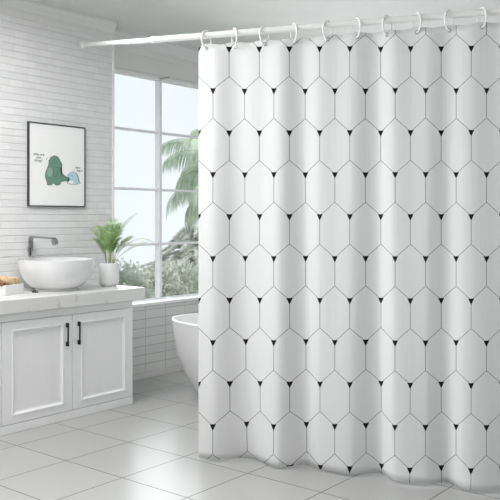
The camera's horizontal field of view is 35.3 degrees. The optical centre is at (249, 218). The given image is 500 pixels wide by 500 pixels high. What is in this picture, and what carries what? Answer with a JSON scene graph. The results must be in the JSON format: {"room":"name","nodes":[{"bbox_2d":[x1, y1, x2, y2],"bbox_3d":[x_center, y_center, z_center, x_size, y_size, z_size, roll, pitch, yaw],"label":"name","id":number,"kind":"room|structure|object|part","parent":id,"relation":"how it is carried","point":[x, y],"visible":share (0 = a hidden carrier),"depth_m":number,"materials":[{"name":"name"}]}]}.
{"room":"bathroom","nodes":[
{"label":"bathroom","id":0,"kind":"room"},
{"bbox_2d":[0,14,198,374],"bbox_3d":[-2.392,-0.125,5.360,0.350,3.050,8.550,0,0,39],"label":"wall","id":1,"kind":"structure","parent":0,"point":[46,76],"depth_m":6.21,"materials":[{"name":"white tile"}]},
{"bbox_2d":[28,236,57,256],"bbox_3d":[-1.548,0.207,5.853,0.347,0.158,0.034,0,0,39],"label":"faucet","id":2,"kind":"object","parent":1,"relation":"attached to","point":[54,241],"visible":1,"depth_m":5.92,"materials":[{"name":"silver metal"}]},
{"bbox_2d":[27,121,85,206],"bbox_3d":[-1.510,-0.417,6.159,0.022,0.645,0.546,0,0,39],"label":"framed picture","id":3,"kind":"object","parent":1,"relation":"attached to","point":[56,154],"visible":1,"depth_m":6.14,"materials":[{"name":"grey paper"}]},
{"bbox_2d":[0,0,116,39],"bbox_3d":[-3.026,-1.579,4.251,0.055,0.141,6.027,0,0,39],"label":"trim","id":4,"kind":"structure","parent":1,"relation":"attached to","point":[31,10],"depth_m":6.14,"materials":[{"name":"white paint"}]},
{"bbox_2d":[112,45,113,260],"bbox_3d":[-1.162,-0.385,6.625,0.040,2.249,0.020,0,0,39],"label":"trim","id":5,"kind":"structure","parent":1,"relation":"attached to","point":[112,45],"depth_m":6.61,"materials":[{"name":"white plastic"}]},
{"bbox_2d":[114,69,198,307],"bbox_3d":[-0.459,-0.276,7.673,0.262,2.079,2.523,0,0,39],"label":"window","id":6,"kind":"structure","parent":1,"relation":"in","point":[158,299],"depth_m":7.31,"materials":[{"name":"white paint"}]},
{"bbox_3d":[-0.449,0.751,7.665,0.237,0.026,2.523,0,0,39],"label":"sill","id":7,"kind":"part","parent":6,"relation":"part of","materials":[{"name":"white stone"}]},
{"bbox_2d":[133,365,182,380],"bbox_3d":[-0.457,1.375,7.479,0.008,0.050,2.823,0,0,39],"label":"baseboard","id":8,"kind":"structure","parent":1,"relation":"attached to","point":[176,368],"depth_m":7.01,"materials":[{"name":"white tile"}]},
{"bbox_2d":[79,8,499,48],"bbox_3d":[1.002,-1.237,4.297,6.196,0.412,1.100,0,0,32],"label":"shower rod","id":9,"kind":"object","parent":1,"relation":"attached to","point":[494,11],"visible":1,"depth_m":4.34,"materials":[{"name":"white metal"}]},
{"bbox_2d":[201,30,211,48],"bbox_3d":[-0.252,-1.037,4.544,0.074,0.112,0.015,0,0,-36],"label":"curtain ring","id":10,"kind":"object","parent":9,"relation":"hanging from","point":[204,30],"visible":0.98,"depth_m":4.53,"materials":[{"name":"white plastic"}]},
{"bbox_2d":[231,28,237,46],"bbox_3d":[-0.089,-1.037,4.488,0.015,0.112,0.074,0,0,-27],"label":"curtain ring","id":11,"kind":"object","parent":9,"relation":"hanging from","point":[233,28],"visible":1,"depth_m":4.47,"materials":[{"name":"white plastic"}]},
{"bbox_2d":[259,25,269,44],"bbox_3d":[0.082,-1.037,4.430,0.074,0.112,0.015,0,0,-36],"label":"curtain ring","id":12,"kind":"object","parent":9,"relation":"hanging from","point":[262,26],"visible":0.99,"depth_m":4.42,"materials":[{"name":"white plastic"}]},
{"bbox_2d":[290,22,297,42],"bbox_3d":[0.245,-1.037,4.374,0.015,0.112,0.074,0,0,-27],"label":"curtain ring","id":13,"kind":"object","parent":9,"relation":"hanging from","point":[294,41],"visible":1,"depth_m":4.35,"materials":[{"name":"white plastic"}]},
{"bbox_2d":[322,20,332,39],"bbox_3d":[0.425,-1.037,4.312,0.074,0.112,0.015,0,0,-36],"label":"curtain ring","id":14,"kind":"object","parent":9,"relation":"hanging from","point":[325,21],"visible":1,"depth_m":4.30,"materials":[{"name":"white plastic"}]},
{"bbox_2d":[199,22,499,490],"bbox_3d":[0.619,0.186,4.259,1.930,2.395,0.109,0,0,21],"label":"shower curtain","id":15,"kind":"object","parent":9,"relation":"hanging from","point":[349,185],"visible":1,"depth_m":4.26,"materials":[{"name":"fabric"}]},
{"bbox_2d":[353,17,360,37],"bbox_3d":[0.580,-1.037,4.259,0.015,0.112,0.074,0,0,-27],"label":"curtain ring","id":16,"kind":"object","parent":9,"relation":"hanging from","point":[356,18],"visible":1,"depth_m":4.24,"materials":[{"name":"white plastic"}]},
{"bbox_2d":[382,15,391,35],"bbox_3d":[0.733,-1.037,4.207,0.074,0.112,0.015,0,0,-36],"label":"curtain ring","id":17,"kind":"object","parent":9,"relation":"hanging from","point":[385,33],"visible":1,"depth_m":4.19,"materials":[{"name":"white plastic"}]},
{"bbox_2d":[412,12,421,32],"bbox_3d":[0.883,-1.037,4.156,0.015,0.112,0.074,0,0,-27],"label":"curtain ring","id":18,"kind":"object","parent":9,"relation":"hanging from","point":[416,13],"visible":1,"depth_m":4.14,"materials":[{"name":"white plastic"}]},
{"bbox_2d":[444,9,453,30],"bbox_3d":[1.039,-1.037,4.102,0.074,0.112,0.015,0,0,-36],"label":"curtain ring","id":19,"kind":"object","parent":9,"relation":"hanging from","point":[448,9],"visible":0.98,"depth_m":4.09,"materials":[{"name":"white plastic"}]},
{"bbox_2d":[477,7,486,26],"bbox_3d":[1.195,-1.037,4.049,0.015,0.112,0.074,0,0,-27],"label":"curtain ring","id":20,"kind":"object","parent":9,"relation":"hanging from","point":[484,8],"visible":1,"depth_m":4.03,"materials":[{"name":"white plastic"}]},
{"bbox_2d":[114,49,198,82],"bbox_3d":[-0.576,-1.482,7.767,0.160,0.335,2.523,0,0,39],"label":"wall","id":21,"kind":"structure","parent":0,"point":[122,59],"depth_m":7.27,"materials":[{"name":"white paint"}]},
{"bbox_2d":[113,29,198,67],"bbox_3d":[-0.492,-1.569,7.700,0.055,0.162,2.523,0,0,39],"label":"trim","id":22,"kind":"structure","parent":21,"relation":"attached to","point":[168,51],"depth_m":7.29,"materials":[{"name":"white paint"}]},
{"bbox_2d":[114,66,198,85],"bbox_3d":[-0.508,-1.323,7.713,0.014,0.022,2.523,0,0,39],"label":"trim","id":23,"kind":"structure","parent":21,"relation":"attached to","point":[116,68],"depth_m":7.23,"materials":[{"name":"white paint"}]},
{"bbox_2d":[0,370,499,499],"bbox_3d":[0.073,1.460,3.439,6.600,0.120,8.650,0,0,39],"label":"floor","id":24,"kind":"structure","parent":0,"point":[147,448],"depth_m":4.39,"materials":[{"name":"tile"}]},
{"bbox_2d":[0,301,132,435],"bbox_3d":[-1.656,1.008,5.479,0.644,0.785,1.710,0,0,39],"label":"vanity cabinet","id":25,"kind":"object","parent":24,"relation":"on","point":[57,365],"visible":0.94,"depth_m":5.46,"materials":[{"name":"paint"}]},
{"bbox_3d":[-1.786,1.005,4.852,0.024,0.668,0.566,0,0,39],"label":"door","id":26,"kind":"part","parent":25,"relation":"part of","materials":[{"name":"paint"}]},
{"bbox_3d":[-1.429,1.005,5.296,0.024,0.668,0.566,0,0,39],"label":"door","id":27,"kind":"part","parent":25,"relation":"part of","materials":[{"name":"paint"}]},
{"bbox_3d":[-1.269,0.804,5.465,0.024,0.162,0.013,0,0,39],"label":"handle","id":28,"kind":"part","parent":25,"relation":"part of","materials":[{"name":"black metal"}]},
{"bbox_2d":[0,283,144,314],"bbox_3d":[-1.771,0.569,5.330,0.654,0.092,2.282,0,0,39],"label":"countertop","id":29,"kind":"structure","parent":25,"relation":"on","point":[87,294],"depth_m":5.52,"materials":[{"name":"stone"}]},
{"bbox_2d":[0,283,23,295],"bbox_3d":[-1.690,0.487,5.458,0.130,0.071,0.215,0,0,18],"label":"soap tray","id":30,"kind":"object","parent":29,"relation":"on","point":[5,290],"visible":0.86,"depth_m":5.40,"materials":[{"name":"white ceramic"}]},
{"bbox_2d":[0,276,19,284],"bbox_3d":[-1.679,0.433,5.477,0.125,0.080,0.166,0,0,18],"label":"sponge","id":31,"kind":"object","parent":30,"relation":"on","point":[9,280],"visible":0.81,"depth_m":5.41,"materials":[{"name":"beige"}]},
{"bbox_2d":[17,257,94,291],"bbox_3d":[-1.434,0.409,5.817,0.560,0.227,0.560,0,0,39],"label":"vessel sink","id":32,"kind":"object","parent":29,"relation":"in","point":[45,274],"visible":1,"depth_m":5.62,"materials":[{"name":"white ceramic"}]},
{"bbox_2d":[99,262,118,285],"bbox_3d":[-1.104,0.433,6.158,0.153,0.180,0.153,0,0,39],"label":"pot","id":33,"kind":"object","parent":29,"relation":"on","point":[108,271],"depth_m":6.09,"materials":[{"name":"white ceramic"}]},
{"bbox_2d":[88,213,156,285],"bbox_3d":[-1.004,0.236,6.144,0.536,0.574,0.285,0,0,8],"label":"potted palm","id":34,"kind":"object","parent":29,"relation":"on","point":[108,271],"visible":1,"depth_m":6.12,"materials":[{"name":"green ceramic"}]},
{"bbox_3d":[-1.205,0.804,5.545,0.024,0.162,0.013,0,0,39],"label":"handle","id":35,"kind":"part","parent":25,"relation":"part of","materials":[{"name":"black metal"}]},
{"bbox_3d":[-1.071,1.005,5.740,0.024,0.668,0.566,0,0,39],"label":"door","id":36,"kind":"part","parent":25,"relation":"part of","materials":[{"name":"paint"}]},
{"bbox_2d":[172,313,198,394],"bbox_3d":[0.128,1.099,5.995,1.778,0.603,0.862,0,0,39],"label":"bathtub","id":37,"kind":"object","parent":24,"relation":"on","point":[186,326],"visible":0.2,"depth_m":6.07,"materials":[{"name":"white ceramic"}]},
{"bbox_2d":[34,0,499,48],"bbox_3d":[0.073,-1.725,3.439,6.600,0.150,8.650,0,0,39],"label":"ceiling","id":38,"kind":"structure","parent":0,"point":[148,18],"depth_m":6.28,"materials":[{"name":"paint"}]},
{"label":"outside","id":39,"kind":"structure","parent":0,"visible":0},
{"bbox_3d":[-2.378,2.300,13.470,9.400,0.100,30.000,0,0,39],"label":"lawn","id":40,"kind":"structure","parent":39,"visible":0},
{"bbox_2d":[114,257,154,290],"bbox_3d":[-2.255,1.465,13.206,1.805,1.693,1.900,0,0,39],"label":"shrub","id":41,"kind":"object","parent":40,"relation":"on","point":[126,265],"visible":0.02,"depth_m":13.08,"materials":[{"name":"green plant"}]},
{"bbox_2d":[118,268,152,298],"bbox_3d":[-1.605,1.398,9.522,1.237,1.724,1.231,0,0,-13],"label":"shrub","id":42,"kind":"object","parent":40,"relation":"on","point":[129,275],"visible":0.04,"depth_m":9.53,"materials":[{"name":"green plant"}]},
{"bbox_2d":[128,261,198,297],"bbox_3d":[-1.036,1.439,11.509,1.521,1.645,1.350,0,0,39],"label":"shrub","id":43,"kind":"object","parent":40,"relation":"on","point":[176,282],"visible":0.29,"depth_m":11.26,"materials":[{"name":"green plant"}]},
{"bbox_2d":[141,226,198,269],"bbox_3d":[-0.967,0.951,16.153,4.355,2.604,4.167,0,0,-1],"label":"conifer tree","id":44,"kind":"object","parent":40,"relation":"on","point":[191,251],"visible":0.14,"depth_m":15.76,"materials":[{"name":"green plant"}]},
{"bbox_2d":[146,257,197,297],"bbox_3d":[-1.438,1.498,14.667,1.864,1.587,1.909,0,0,39],"label":"shrub","id":45,"kind":"object","parent":40,"relation":"on","point":[187,263],"visible":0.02,"depth_m":14.53,"materials":[{"name":"green plant"}]},
{"bbox_2d":[162,129,198,235],"bbox_3d":[-0.205,0.467,11.793,2.061,3.571,2.008,0,0,39],"label":"palm tree","id":46,"kind":"object","parent":40,"relation":"on","point":[189,176],"visible":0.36,"depth_m":11.61,"materials":[{"name":"leaf"},{"name":"bark"}]}
]}

